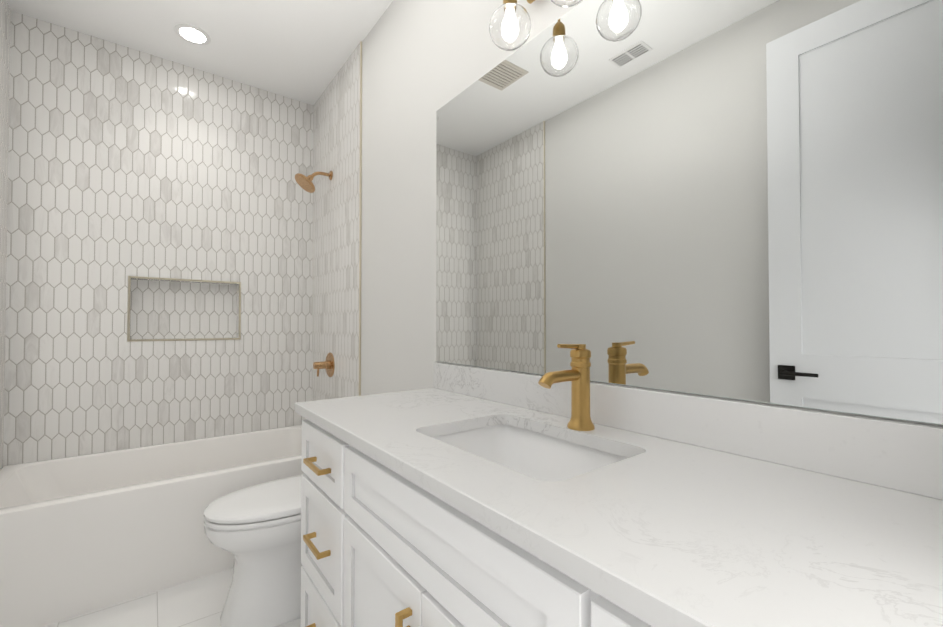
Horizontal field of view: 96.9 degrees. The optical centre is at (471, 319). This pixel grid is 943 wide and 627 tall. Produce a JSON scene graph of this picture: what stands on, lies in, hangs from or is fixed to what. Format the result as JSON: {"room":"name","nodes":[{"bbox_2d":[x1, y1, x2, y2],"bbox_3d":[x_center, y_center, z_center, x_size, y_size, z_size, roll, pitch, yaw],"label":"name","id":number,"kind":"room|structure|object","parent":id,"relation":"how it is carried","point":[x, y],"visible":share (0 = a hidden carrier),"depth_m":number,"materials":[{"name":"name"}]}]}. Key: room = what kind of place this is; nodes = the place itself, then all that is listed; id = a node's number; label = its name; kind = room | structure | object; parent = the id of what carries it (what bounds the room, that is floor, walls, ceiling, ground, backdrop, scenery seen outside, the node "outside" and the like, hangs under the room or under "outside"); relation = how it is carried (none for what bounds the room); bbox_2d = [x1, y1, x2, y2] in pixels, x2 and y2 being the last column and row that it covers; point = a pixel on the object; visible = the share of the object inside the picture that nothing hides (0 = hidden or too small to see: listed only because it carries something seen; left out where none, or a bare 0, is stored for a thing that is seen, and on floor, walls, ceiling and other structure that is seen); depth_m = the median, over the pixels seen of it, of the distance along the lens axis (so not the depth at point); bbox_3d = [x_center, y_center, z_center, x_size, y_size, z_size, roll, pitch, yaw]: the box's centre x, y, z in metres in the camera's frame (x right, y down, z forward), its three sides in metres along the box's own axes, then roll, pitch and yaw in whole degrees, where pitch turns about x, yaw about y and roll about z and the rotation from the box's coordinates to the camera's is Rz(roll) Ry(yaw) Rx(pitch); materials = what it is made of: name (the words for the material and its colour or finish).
{"room":"bathroom","nodes":[
{"label":"bathroom","id":0,"kind":"room"},
{"bbox_2d":[3,11,312,466],"bbox_3d":[-1.781,-0.181,2.608,1.524,2.774,0.103,1,-1,-38],"label":"tiled wall","id":1,"kind":"structure","parent":0,"point":[159,250],"depth_m":2.46,"materials":[{"name":"white tile"}]},
{"bbox_2d":[43,568,300,626],"bbox_3d":[-0.351,1.228,0.724,1.924,0.100,5.000,1,-1,-38],"label":"floor","id":2,"kind":"structure","parent":0,"point":[199,602],"depth_m":1.72,"materials":[{"name":"tile"}]},
{"bbox_2d":[0,425,304,626],"bbox_3d":[-1.510,0.968,2.238,1.504,0.466,0.789,1,-1,-38],"label":"bathtub","id":3,"kind":"object","parent":2,"relation":"on","point":[82,534],"visible":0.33,"depth_m":1.84,"materials":[{"name":"white ceramic"}]},
{"bbox_2d":[204,475,302,626],"bbox_3d":[-0.717,0.826,1.817,0.757,0.736,0.414,1,-1,-38],"label":"toilet","id":4,"kind":"object","parent":2,"relation":"on","point":[255,530],"visible":0.4,"depth_m":1.61,"materials":[{"name":"white ceramic"}]},
{"bbox_2d":[295,408,674,626],"bbox_3d":[0.105,0.739,0.912,0.576,0.884,1.524,1,-1,-38],"label":"bathroom vanity","id":5,"kind":"object","parent":2,"relation":"on","point":[381,546],"depth_m":0.79,"materials":[{"name":"white paint"}]},
{"bbox_2d":[295,388,942,626],"bbox_3d":[0.108,0.282,0.931,0.557,0.030,1.542,1,-1,-38],"label":"countertop","id":6,"kind":"structure","parent":5,"relation":"on","point":[691,535],"depth_m":0.55,"materials":[{"name":"white stone"}]},
{"bbox_2d":[435,420,622,475],"bbox_3d":[0.110,0.366,0.936,0.331,0.162,0.476,1,-1,-38],"label":"sink","id":7,"kind":"object","parent":6,"relation":"in","point":[536,450],"depth_m":1.11,"materials":[{"name":"white ceramic"}]},
{"bbox_2d":[535,344,602,431],"bbox_3d":[0.227,0.163,1.004,0.177,0.210,0.066,1,-1,-38],"label":"faucet","id":8,"kind":"object","parent":6,"relation":"on","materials":[{"name":"gold metal"}]},
{"bbox_2d":[6,0,392,104],"bbox_3d":[-0.351,-1.645,0.766,1.924,0.100,5.000,1,-1,-38],"label":"ceiling","id":9,"kind":"structure","parent":0,"point":[301,50],"depth_m":2.27,"materials":[{"name":"white paint"}]},
{"bbox_2d":[174,23,210,44],"bbox_3d":[-1.539,-1.570,2.305,0.170,0.006,0.170,1,-1,-38],"label":"recessed light","id":10,"kind":"object","parent":9,"relation":"in","point":[192,34],"visible":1,"depth_m":2.30,"materials":[{"name":"white"}]},
{"bbox_2d":[361,0,942,426],"bbox_3d":[0.301,-0.201,1.246,0.120,2.774,5.000,1,-1,-38],"label":"wall","id":11,"kind":"structure","parent":0,"point":[423,61],"depth_m":1.92,"materials":[{"name":"white paint"}]},
{"bbox_2d":[312,43,359,400],"bbox_3d":[-0.889,-0.180,2.690,0.008,2.774,0.860,1,-1,-38],"label":"tile","id":12,"kind":"structure","parent":11,"relation":"attached to","point":[335,271],"depth_m":2.63,"materials":[{"name":"white tile"}]},
{"bbox_2d":[295,171,332,192],"bbox_3d":[-1.005,-0.889,2.661,0.225,0.165,0.144,1,-1,-38],"label":"shower head","id":13,"kind":"object","parent":12,"relation":"attached to","point":[304,182],"visible":1,"depth_m":2.63},
{"bbox_2d":[313,352,334,376],"bbox_3d":[-0.958,0.294,2.680,0.104,0.160,0.160,1,-1,-38],"label":"shower valve","id":14,"kind":"object","parent":12,"relation":"attached to","point":[328,364],"visible":1,"depth_m":2.67,"materials":[{"name":"gold metal"}]},
{"bbox_2d":[359,41,361,395],"bbox_3d":[-0.625,-0.185,2.344,0.010,2.774,0.010,1,-1,-38],"label":"trim","id":15,"kind":"structure","parent":11,"relation":"attached to","point":[360,208],"depth_m":2.35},
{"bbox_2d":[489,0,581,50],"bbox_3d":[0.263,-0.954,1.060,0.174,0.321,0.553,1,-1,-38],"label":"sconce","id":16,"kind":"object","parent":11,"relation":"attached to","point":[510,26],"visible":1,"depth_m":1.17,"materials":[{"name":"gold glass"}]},
{"bbox_2d":[433,362,942,499],"bbox_3d":[0.321,0.218,1.095,0.021,0.103,1.542,1,-1,-38],"label":"backsplash","id":17,"kind":"structure","parent":11,"relation":"attached to","point":[892,454],"depth_m":0.78,"materials":[{"name":"white stone"}]},
{"bbox_2d":[436,0,942,424],"bbox_3d":[0.318,-0.353,1.119,0.006,1.034,1.514,1,-1,-38],"label":"mirror","id":18,"kind":"object","parent":11,"relation":"attached to","point":[738,199],"visible":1,"depth_m":0.87,"materials":[{"name":"clear glass"}]},
{"bbox_3d":[-1.003,-0.216,0.244,0.120,2.774,5.000,1,-1,-38],"label":"wall","id":19,"kind":"structure","parent":0,"visible":0},
{"bbox_2d":[0,0,10,469],"bbox_3d":[-2.091,-0.194,1.766,0.008,2.774,0.860,1,-1,-38],"label":"tile","id":20,"kind":"structure","parent":19,"relation":"attached to","point":[5,18],"depth_m":2.06,"materials":[{"name":"white tile"}]}
]}

